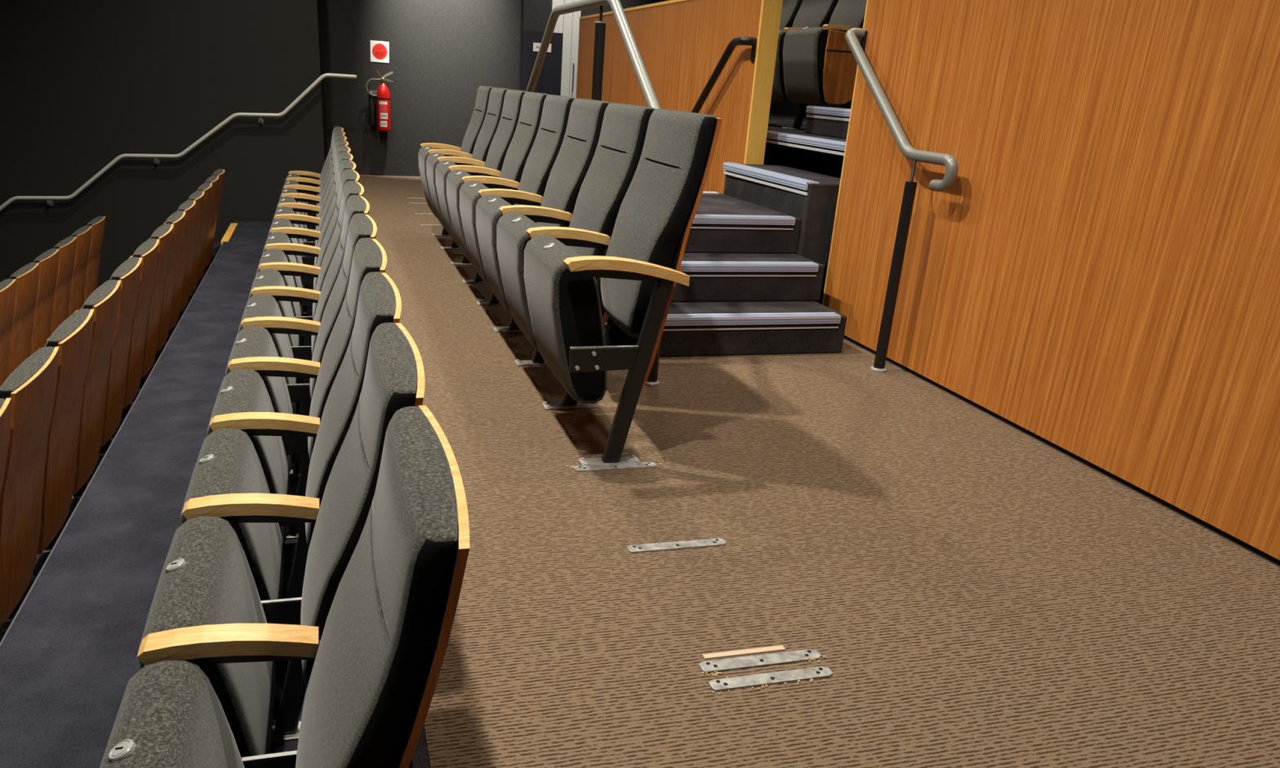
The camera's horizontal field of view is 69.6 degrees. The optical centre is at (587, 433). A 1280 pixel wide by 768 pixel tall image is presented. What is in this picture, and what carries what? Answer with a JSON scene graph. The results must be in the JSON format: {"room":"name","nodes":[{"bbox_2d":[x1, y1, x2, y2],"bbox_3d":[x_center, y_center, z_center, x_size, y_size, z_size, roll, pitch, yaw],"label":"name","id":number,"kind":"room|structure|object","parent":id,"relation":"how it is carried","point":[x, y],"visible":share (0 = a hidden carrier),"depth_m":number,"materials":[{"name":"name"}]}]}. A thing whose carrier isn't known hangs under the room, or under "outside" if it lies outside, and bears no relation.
{"room":"auditorium","nodes":[
{"label":"auditorium","id":0,"kind":"room"},
{"bbox_2d":[0,280,201,642],"bbox_3d":[-2.600,0.999,4.082,1.070,1.020,12.950,-3,22,-15],"label":"floor","id":1,"kind":"structure","parent":0,"point":[41,559],"depth_m":4.25,"materials":[{"name":"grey carpet"}]},
{"bbox_2d":[0,397,11,496],"bbox_3d":[-1.887,0.502,2.569,0.528,1.067,0.590,-3,22,-15],"label":"chair","id":2,"kind":"object","parent":1,"relation":"on","point":[5,405],"visible":1,"depth_m":2.67,"materials":[{"name":"brown wood"}]},
{"bbox_2d":[0,346,58,627],"bbox_3d":[-2.030,0.304,3.062,0.528,1.067,0.590,-3,22,-15],"label":"chair","id":3,"kind":"object","parent":1,"relation":"on","point":[31,387],"visible":0.94,"depth_m":3.00,"materials":[{"name":"brown wood"}]},
{"bbox_2d":[4,308,93,622],"bbox_3d":[-2.172,0.107,3.555,0.528,1.067,0.590,-3,22,-15],"label":"chair","id":4,"kind":"object","parent":1,"relation":"on","point":[73,337],"visible":0.59,"depth_m":3.48,"materials":[{"name":"brown wood"}]},
{"bbox_2d":[41,280,120,553],"bbox_3d":[-2.315,-0.091,4.048,0.528,1.067,0.590,-3,22,-15],"label":"chair","id":5,"kind":"object","parent":1,"relation":"on","point":[104,300],"visible":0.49,"depth_m":3.97,"materials":[{"name":"brown wood"}]},
{"bbox_2d":[44,257,142,499],"bbox_3d":[-2.458,-0.289,4.541,0.528,1.067,0.590,-3,22,-15],"label":"chair","id":6,"kind":"object","parent":1,"relation":"on","point":[129,272],"visible":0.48,"depth_m":4.46,"materials":[{"name":"brown wood"}]},
{"bbox_2d":[46,238,159,456],"bbox_3d":[-2.600,-0.486,5.034,0.528,1.067,0.590,-3,22,-15],"label":"chair","id":7,"kind":"object","parent":1,"relation":"on","point":[148,251],"visible":0.39,"depth_m":4.95,"materials":[{"name":"brown wood"}]},
{"bbox_2d":[74,223,173,420],"bbox_3d":[-2.743,-0.684,5.527,0.528,1.067,0.590,-3,22,-15],"label":"chair","id":8,"kind":"object","parent":1,"relation":"on","point":[164,233],"visible":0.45,"depth_m":5.44,"materials":[{"name":"brown wood"}]},
{"bbox_2d":[137,210,185,391],"bbox_3d":[-2.885,-0.882,6.020,0.528,1.067,0.590,-3,22,-15],"label":"chair","id":9,"kind":"object","parent":1,"relation":"on","point":[177,218],"visible":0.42,"depth_m":5.93,"materials":[{"name":"brown wood"}]},
{"bbox_2d":[128,190,204,344],"bbox_3d":[-3.171,-1.277,7.006,0.528,1.067,0.590,-3,22,-15],"label":"chair","id":10,"kind":"object","parent":1,"relation":"on","point":[197,196],"visible":0.35,"depth_m":6.92,"materials":[{"name":"brown wood"}]},
{"bbox_2d":[152,200,195,365],"bbox_3d":[-3.028,-1.079,6.513,0.528,1.067,0.590,-3,22,-15],"label":"chair","id":11,"kind":"object","parent":1,"relation":"on","point":[188,206],"visible":0.35,"depth_m":6.43,"materials":[{"name":"brown wood"}]},
{"bbox_2d":[149,182,212,325],"bbox_3d":[-3.313,-1.475,7.499,0.528,1.067,0.590,-3,22,-15],"label":"chair","id":12,"kind":"object","parent":1,"relation":"on","point":[206,187],"visible":0.33,"depth_m":7.41,"materials":[{"name":"brown wood"}]},
{"bbox_2d":[163,168,224,295],"bbox_3d":[-3.599,-1.870,8.486,0.528,1.067,0.590,-3,22,-15],"label":"chair","id":13,"kind":"object","parent":1,"relation":"on","point":[220,172],"visible":0.31,"depth_m":8.40,"materials":[{"name":"brown wood"}]},
{"bbox_2d":[182,175,218,309],"bbox_3d":[-3.456,-1.672,7.992,0.528,1.067,0.590,-3,22,-15],"label":"chair","id":14,"kind":"object","parent":1,"relation":"on","point":[214,180],"visible":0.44,"depth_m":7.91,"materials":[{"name":"brown wood"}]},
{"bbox_2d":[199,242,221,279],"bbox_3d":[-3.772,-1.770,9.382,0.285,0.220,0.850,-3,22,-15],"label":"step","id":15,"kind":"structure","parent":1,"relation":"on","point":[217,246],"depth_m":9.19,"materials":[{"name":"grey carpet"}]},
{"bbox_2d":[0,221,311,767],"bbox_3d":[-1.541,0.560,4.213,1.080,1.060,12.950,-3,22,-15],"label":"floor","id":16,"kind":"structure","parent":0,"point":[68,659],"depth_m":3.09,"materials":[{"name":"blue carpet"}]},
{"bbox_2d":[221,222,237,244],"bbox_3d":[-3.526,-1.971,9.055,0.065,0.036,1.080,-3,22,-15],"label":"strip","id":17,"kind":"object","parent":16,"relation":"attached to","point":[227,236],"visible":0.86,"depth_m":8.98,"materials":[{"name":"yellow wood"}]},
{"bbox_2d":[137,322,424,767],"bbox_3d":[-0.603,0.362,1.899,0.528,1.067,0.590,-3,22,-15],"label":"chair","id":18,"kind":"object","parent":16,"relation":"on","point":[206,611],"visible":0.58,"depth_m":1.74,"materials":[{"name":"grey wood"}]},
{"bbox_2d":[99,405,469,767],"bbox_3d":[-0.460,0.560,1.405,0.528,1.067,0.590,-3,22,-15],"label":"chair","id":19,"kind":"object","parent":16,"relation":"on","point":[383,646],"visible":1,"depth_m":1.27,"materials":[{"name":"grey fabric"}]},
{"bbox_2d":[180,271,401,742],"bbox_3d":[-0.746,0.165,2.392,0.528,1.067,0.590,-3,22,-15],"label":"chair","id":20,"kind":"object","parent":16,"relation":"on","point":[228,482],"visible":0.52,"depth_m":2.24,"materials":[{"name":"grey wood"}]},
{"bbox_2d":[207,237,386,598],"bbox_3d":[-0.888,-0.033,2.885,0.528,1.067,0.590,-3,22,-15],"label":"chair","id":21,"kind":"object","parent":16,"relation":"on","point":[242,402],"visible":0.46,"depth_m":2.73,"materials":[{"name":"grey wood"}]},
{"bbox_2d":[225,213,377,538],"bbox_3d":[-1.031,-0.231,3.377,0.528,1.067,0.590,-3,22,-15],"label":"chair","id":22,"kind":"object","parent":16,"relation":"on","point":[254,348],"visible":0.47,"depth_m":3.20,"materials":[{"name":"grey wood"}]},
{"bbox_2d":[238,195,369,477],"bbox_3d":[-1.174,-0.428,3.871,0.528,1.067,0.590,-3,22,-15],"label":"chair","id":23,"kind":"object","parent":16,"relation":"on","point":[262,310],"visible":0.41,"depth_m":3.69,"materials":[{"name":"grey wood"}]},
{"bbox_2d":[248,180,364,415],"bbox_3d":[-1.316,-0.626,4.364,0.528,1.067,0.590,-3,22,-15],"label":"chair","id":24,"kind":"object","parent":16,"relation":"on","point":[271,282],"visible":0.42,"depth_m":4.17,"materials":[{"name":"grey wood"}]},
{"bbox_2d":[256,168,359,383],"bbox_3d":[-1.459,-0.824,4.857,0.528,1.067,0.590,-3,22,-15],"label":"chair","id":25,"kind":"object","parent":16,"relation":"on","point":[271,259],"visible":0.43,"depth_m":4.67,"materials":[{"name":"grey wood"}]},
{"bbox_2d":[262,160,355,346],"bbox_3d":[-1.602,-1.021,5.350,0.528,1.067,0.590,-3,22,-15],"label":"chair","id":26,"kind":"object","parent":16,"relation":"on","point":[281,241],"visible":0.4,"depth_m":5.16,"materials":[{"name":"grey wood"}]},
{"bbox_2d":[267,151,353,335],"bbox_3d":[-1.744,-1.219,5.843,0.528,1.067,0.590,-3,22,-15],"label":"chair","id":27,"kind":"object","parent":16,"relation":"on","point":[281,225],"visible":0.29,"depth_m":5.65,"materials":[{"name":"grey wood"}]},
{"bbox_2d":[272,145,351,314],"bbox_3d":[-1.887,-1.417,6.336,0.528,1.067,0.590,-3,22,-15],"label":"chair","id":28,"kind":"object","parent":16,"relation":"on","point":[283,212],"visible":0.3,"depth_m":6.13,"materials":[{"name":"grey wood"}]},
{"bbox_2d":[275,139,348,288],"bbox_3d":[-2.030,-1.614,6.829,0.528,1.067,0.590,-3,22,-15],"label":"chair","id":29,"kind":"object","parent":16,"relation":"on","point":[288,202],"visible":0.33,"depth_m":6.62,"materials":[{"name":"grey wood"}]},
{"bbox_2d":[279,134,346,241],"bbox_3d":[-2.172,-1.812,7.322,0.528,1.067,0.590,-3,22,-15],"label":"chair","id":30,"kind":"object","parent":16,"relation":"on","point":[289,192],"visible":0.23,"depth_m":7.09,"materials":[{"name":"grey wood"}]},
{"bbox_2d":[282,130,345,241],"bbox_3d":[-2.315,-2.010,7.815,0.528,1.067,0.590,-3,22,-15],"label":"chair","id":31,"kind":"object","parent":16,"relation":"on","point":[289,184],"visible":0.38,"depth_m":7.58,"materials":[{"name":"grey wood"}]},
{"bbox_2d":[284,126,343,241],"bbox_3d":[-2.461,-2.212,8.319,0.528,1.067,0.616,-3,22,-15],"label":"chair","id":32,"kind":"object","parent":16,"relation":"on","point":[293,175],"visible":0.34,"depth_m":8.12,"materials":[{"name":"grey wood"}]},
{"bbox_2d":[0,0,324,288],"bbox_3d":[-5.987,-3.449,9.033,6.480,6.800,0.880,-3,22,-15],"label":"wall","id":33,"kind":"structure","parent":0,"point":[85,85],"depth_m":9.14,"materials":[{"name":"black paint"}]},
{"bbox_2d":[0,222,235,647],"bbox_3d":[-2.037,0.103,3.886,0.006,0.032,12.950,-3,22,-15],"label":"trim","id":34,"kind":"structure","parent":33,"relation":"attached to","point":[119,429],"depth_m":3.53,"materials":[{"name":"grey"}]},
{"bbox_2d":[0,73,356,211],"bbox_3d":[-4.798,-2.567,9.185,4.898,2.165,0.099,-3,22,-15],"label":"wall handrail","id":35,"kind":"object","parent":33,"relation":"attached to","point":[260,121],"visible":1,"depth_m":9.24,"materials":[{"name":"grey metal"}]},
{"bbox_2d":[408,725,431,767],"bbox_3d":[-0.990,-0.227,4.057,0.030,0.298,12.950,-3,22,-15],"label":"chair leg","id":36,"kind":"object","parent":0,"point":[420,759],"depth_m":1.65,"materials":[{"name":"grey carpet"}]},
{"bbox_2d":[316,0,670,176],"bbox_3d":[-0.377,-4.809,10.490,5.220,4.700,0.200,-3,22,-15],"label":"wall","id":37,"kind":"structure","parent":0,"point":[442,51],"depth_m":10.27,"materials":[{"name":"grey paint"}]},
{"bbox_2d":[365,69,393,131],"bbox_3d":[-2.305,-3.689,10.186,0.300,0.640,0.151,-3,22,-15],"label":"fire extinguisher","id":38,"kind":"object","parent":37,"relation":"attached to","point":[382,94],"visible":1,"depth_m":10.17,"materials":[{"name":"red metal"}]},
{"bbox_2d":[370,40,389,62],"bbox_3d":[-2.282,-4.184,10.075,0.200,0.215,0.006,-2,22,-16],"label":"sign","id":39,"kind":"object","parent":37,"relation":"attached to","point":[380,51],"visible":1,"depth_m":10.07,"materials":[{"name":"white"}]},
{"bbox_2d":[520,0,574,95],"bbox_3d":[-0.462,-4.248,10.553,0.616,2.600,0.054,-2,22,-12],"label":"door","id":40,"kind":"structure","parent":37,"relation":"in","point":[548,81],"depth_m":10.53,"materials":[{"name":"paint"}]},
{"bbox_2d":[533,42,551,52],"bbox_3d":[-0.521,-4.394,10.462,0.210,0.090,0.005,-3,22,-15],"label":"plate","id":41,"kind":"object","parent":40,"relation":"attached to","point":[535,46],"visible":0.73,"depth_m":10.45,"materials":[{"name":"white plastic"}]},
{"bbox_2d":[551,0,564,33],"bbox_3d":[-0.328,-5.019,10.303,0.135,0.970,0.012,-3,22,-15],"label":"trim","id":42,"kind":"structure","parent":37,"relation":"attached to","point":[559,25],"depth_m":10.43,"materials":[{"name":"white paint"}]},
{"bbox_2d":[560,0,580,97],"bbox_3d":[-0.211,-4.263,10.629,0.195,2.600,0.030,-3,22,-15],"label":"trim","id":43,"kind":"structure","parent":37,"relation":"attached to","point":[568,43],"depth_m":10.57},
{"bbox_2d":[763,112,844,178],"bbox_3d":[1.776,-2.445,8.151,2.500,0.600,6.810,-3,22,-15],"label":"floor","id":44,"kind":"structure","parent":0,"point":[780,120],"depth_m":5.60,"materials":[{"name":"grey carpet"}]},
{"bbox_2d":[768,0,803,125],"bbox_3d":[1.348,-2.966,7.116,0.509,1.067,0.616,-3,22,-15],"label":"chair","id":45,"kind":"object","parent":44,"relation":"on","point":[790,8],"visible":0.06,"depth_m":6.91,"materials":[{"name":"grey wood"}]},
{"bbox_2d":[770,0,839,129],"bbox_3d":[1.494,-2.764,6.611,0.509,1.067,0.590,-3,22,-15],"label":"chair","id":46,"kind":"object","parent":44,"relation":"on","point":[811,13],"visible":0.2,"depth_m":6.49,"materials":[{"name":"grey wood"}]},
{"bbox_2d":[782,0,866,108],"bbox_3d":[1.638,-2.563,6.111,0.509,1.067,0.605,-3,22,-15],"label":"chair","id":47,"kind":"object","parent":44,"relation":"on","point":[820,66],"visible":0.73,"depth_m":5.95,"materials":[{"name":"grey fabric"}]},
{"bbox_2d":[770,99,852,116],"bbox_3d":[4.004,-2.480,5.089,0.200,4.700,13.830,-3,22,-15],"label":"wall","id":48,"kind":"structure","parent":0,"point":[789,108],"depth_m":10.65,"materials":[{"name":"black paint"}]},
{"bbox_2d":[359,174,1279,767],"bbox_3d":[0.979,-0.445,4.919,4.238,0.300,13.630,-3,22,-15],"label":"floor","id":49,"kind":"structure","parent":0,"point":[973,593],"depth_m":2.32,"materials":[{"name":"brown carpet"}]},
{"bbox_2d":[408,202,426,204],"bbox_3d":[-1.548,-2.128,8.493,0.200,0.005,0.040,-3,22,-15],"label":"plate","id":50,"kind":"object","parent":49,"relation":"on","point":[409,202],"visible":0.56,"depth_m":8.48,"materials":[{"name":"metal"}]},
{"bbox_2d":[414,213,433,214],"bbox_3d":[-1.384,-1.887,7.890,0.200,0.005,0.040,-3,22,-15],"label":"plate","id":51,"kind":"object","parent":49,"relation":"on","point":[415,213],"visible":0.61,"depth_m":7.88,"materials":[{"name":"metal"}]},
{"bbox_2d":[420,224,442,226],"bbox_3d":[-1.233,-1.664,7.332,0.200,0.005,0.040,-3,22,-15],"label":"plate","id":52,"kind":"object","parent":49,"relation":"on","point":[420,224],"visible":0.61,"depth_m":7.32,"materials":[{"name":"metal"}]},
{"bbox_2d":[417,85,492,249],"bbox_3d":[-0.919,-1.888,6.479,0.509,1.067,0.616,-3,22,-15],"label":"chair","id":53,"kind":"object","parent":49,"relation":"on","point":[466,150],"visible":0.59,"depth_m":6.36,"materials":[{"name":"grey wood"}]},
{"bbox_2d":[426,87,510,265],"bbox_3d":[-0.773,-1.685,5.975,0.509,1.067,0.590,-3,22,-15],"label":"chair","id":54,"kind":"object","parent":49,"relation":"on","point":[489,127],"visible":0.44,"depth_m":5.83,"materials":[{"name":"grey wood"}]},
{"bbox_2d":[428,364,515,367],"bbox_3d":[-0.565,-0.280,3.836,0.660,0.001,0.004,-3,22,-15],"label":"carpet seam","id":55,"kind":"object","parent":49,"relation":"on","point":[494,365],"visible":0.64,"depth_m":3.85,"materials":[{"name":"brown carpet"}]},
{"bbox_2d":[435,89,528,283],"bbox_3d":[-0.630,-1.488,5.482,0.509,1.067,0.590,-3,22,-15],"label":"chair","id":56,"kind":"object","parent":49,"relation":"on","point":[509,117],"visible":0.5,"depth_m":5.34,"materials":[{"name":"grey fabric"}]},
{"bbox_2d":[446,92,548,305],"bbox_3d":[-0.488,-1.290,4.989,0.509,1.067,0.590,-3,22,-15],"label":"chair","id":57,"kind":"object","parent":49,"relation":"on","point":[522,143],"visible":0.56,"depth_m":4.85,"materials":[{"name":"grey fabric"}]},
{"bbox_2d":[459,94,575,332],"bbox_3d":[-0.345,-1.092,4.496,0.509,1.067,0.590,-3,22,-15],"label":"chair","id":58,"kind":"object","parent":49,"relation":"on","point":[547,144],"visible":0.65,"depth_m":4.35,"materials":[{"name":"grey fabric"}]},
{"bbox_2d":[475,97,609,366],"bbox_3d":[-0.203,-0.895,4.003,0.509,1.067,0.590,-3,22,-15],"label":"chair","id":59,"kind":"object","parent":49,"relation":"on","point":[573,161],"visible":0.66,"depth_m":3.86,"materials":[{"name":"grey fabric"}]},
{"bbox_2d":[496,102,655,409],"bbox_3d":[-0.060,-0.697,3.510,0.509,1.067,0.590,-3,22,-15],"label":"chair","id":60,"kind":"object","parent":49,"relation":"on","point":[609,176],"visible":0.64,"depth_m":3.37,"materials":[{"name":"grey fabric"}]},
{"bbox_2d":[525,0,661,386],"bbox_3d":[-0.078,-1.433,4.803,0.071,1.510,3.367,-3,22,-15],"label":"stair handrail","id":61,"kind":"object","parent":49,"relation":"on","point":[646,86],"visible":0.26,"depth_m":4.22,"materials":[{"name":"grey metal"}]},
{"bbox_2d":[573,462,656,471],"bbox_3d":[0.088,0.104,2.929,0.270,0.005,0.038,-3,22,-15],"label":"plate","id":62,"kind":"object","parent":49,"relation":"on","point":[644,464],"visible":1,"depth_m":2.92,"materials":[{"name":"metal"}]},
{"bbox_2d":[524,108,722,467],"bbox_3d":[0.083,-0.499,3.017,0.509,1.067,0.590,-3,22,-15],"label":"chair","id":63,"kind":"object","parent":49,"relation":"on","point":[639,273],"visible":1,"depth_m":2.85,"materials":[{"name":"grey fabric"}]},
{"bbox_2d":[626,537,726,552],"bbox_3d":[0.237,0.297,2.450,0.275,0.005,0.036,-3,22,-15],"label":"mounting plate","id":64,"kind":"object","parent":49,"relation":"on","point":[708,542],"visible":1,"depth_m":2.45,"materials":[{"name":"metal"}]},
{"bbox_2d":[566,460,826,694],"bbox_3d":[0.241,0.308,2.423,0.327,0.005,1.186,-3,22,-15],"label":"crumbs","id":65,"kind":"object","parent":49,"relation":"on","point":[811,680],"visible":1,"depth_m":1.92,"materials":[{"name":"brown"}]},
{"bbox_2d":[605,106,850,356],"bbox_3d":[1.015,-1.287,5.205,2.110,1.070,2.270,-3,22,-15],"label":"staircase","id":66,"kind":"structure","parent":49,"relation":"on","point":[756,255],"depth_m":4.56,"materials":[{"name":"grey carpet"}]},
{"bbox_2d":[702,644,785,659],"bbox_3d":[0.340,0.476,2.002,0.190,0.003,0.015,-3,22,-15],"label":"timber packer","id":67,"kind":"object","parent":49,"relation":"on","point":[776,648],"visible":1,"depth_m":2.00,"materials":[{"name":"beige wood"}]},
{"bbox_2d":[698,648,821,672],"bbox_3d":[0.372,0.487,1.976,0.278,0.005,0.036,-3,22,-15],"label":"plate","id":68,"kind":"object","parent":49,"relation":"on","point":[765,660],"visible":1,"depth_m":1.97,"materials":[{"name":"metal"}]},
{"bbox_2d":[708,666,832,691],"bbox_3d":[0.383,0.510,1.918,0.275,0.005,0.034,-3,22,-15],"label":"plate","id":69,"kind":"object","parent":49,"relation":"on","point":[748,681],"visible":1,"depth_m":1.91,"materials":[{"name":"metal"}]},
{"bbox_2d":[844,28,958,373],"bbox_3d":[1.307,-1.056,4.131,0.108,1.440,1.008,-1,21,-12],"label":"stair handrail","id":70,"kind":"object","parent":49,"relation":"on","point":[949,162],"visible":1,"depth_m":3.96,"materials":[{"name":"grey metal"}]},
{"bbox_2d":[576,0,1279,559],"bbox_3d":[1.499,-1.125,3.948,0.117,1.720,12.110,-3,22,-15],"label":"wall","id":71,"kind":"structure","parent":0,"point":[1098,272],"depth_m":3.15,"materials":[{"name":"brown wood"}]},
{"bbox_2d":[579,0,687,19],"bbox_3d":[0.523,-3.333,7.174,0.125,0.020,4.234,-3,22,-15],"label":"trim","id":72,"kind":"structure","parent":71,"relation":"attached to","point":[670,1],"depth_m":7.31,"materials":[{"name":"brown wood"}]},
{"bbox_2d":[691,36,756,113],"bbox_3d":[0.755,-1.867,6.167,0.091,1.434,1.193,-3,22,-15],"label":"stair handrail","id":73,"kind":"object","parent":71,"relation":"attached to","point":[740,41],"visible":0.61,"depth_m":5.68,"materials":[{"name":"black metal"}]},
{"bbox_2d":[743,0,782,164],"bbox_3d":[1.023,-1.784,5.591,0.119,1.720,0.024,-3,22,-15],"label":"trim","id":74,"kind":"structure","parent":71,"relation":"attached to","point":[771,10],"depth_m":5.46,"materials":[{"name":"brown wood"}]},
{"bbox_2d":[822,0,868,304],"bbox_3d":[1.323,-1.371,4.555,0.119,1.724,0.010,-3,22,-15],"label":"trim","id":75,"kind":"structure","parent":71,"relation":"attached to","point":[867,0],"depth_m":4.56,"materials":[{"name":"brown wood"}]},
{"bbox_2d":[844,335,1279,566],"bbox_3d":[2.151,0.637,1.831,0.088,0.022,6.710,-3,22,-15],"label":"baseboard","id":76,"kind":"structure","parent":71,"relation":"attached to","point":[1209,526],"depth_m":3.13,"materials":[{"name":"black"}]},
{"bbox_3d":[-3.655,1.438,3.953,1.070,0.980,12.950,-3,22,-15],"label":"floor","id":77,"kind":"structure","parent":0,"visible":0},
{"bbox_2d":[0,279,16,386],"bbox_3d":[-3.901,-0.396,5.832,0.528,1.067,0.590,-3,22,-15],"label":"chair","id":78,"kind":"object","parent":77,"relation":"on","point":[7,286],"visible":0.92,"depth_m":5.88,"materials":[{"name":"brown wood"}]},
{"bbox_2d":[7,262,39,376],"bbox_3d":[-4.044,-0.594,6.325,0.528,1.067,0.590,-3,22,-15],"label":"chair","id":79,"kind":"object","parent":77,"relation":"on","point":[27,277],"visible":0.7,"depth_m":6.24,"materials":[{"name":"brown wood"}]},
{"bbox_2d":[7,248,59,377],"bbox_3d":[-4.186,-0.792,6.818,0.528,1.067,0.590,-3,22,-15],"label":"chair","id":80,"kind":"object","parent":77,"relation":"on","point":[48,261],"visible":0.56,"depth_m":6.74,"materials":[{"name":"brown wood"}]},
{"bbox_2d":[50,235,76,335],"bbox_3d":[-4.329,-0.989,7.311,0.528,1.067,0.590,-3,22,-15],"label":"chair","id":81,"kind":"object","parent":77,"relation":"on","point":[67,246],"visible":0.41,"depth_m":7.22,"materials":[{"name":"brown wood"}]},
{"bbox_2d":[68,225,92,316],"bbox_3d":[-4.472,-1.187,7.804,0.528,1.067,0.590,-3,22,-15],"label":"chair","id":82,"kind":"object","parent":77,"relation":"on","point":[83,235],"visible":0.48,"depth_m":7.72,"materials":[{"name":"brown wood"}]},
{"bbox_2d":[83,216,105,304],"bbox_3d":[-4.614,-1.385,8.297,0.528,1.067,0.590,-3,22,-15],"label":"chair","id":83,"kind":"object","parent":77,"relation":"on","point":[98,224],"visible":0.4,"depth_m":8.21,"materials":[{"name":"brown wood"}]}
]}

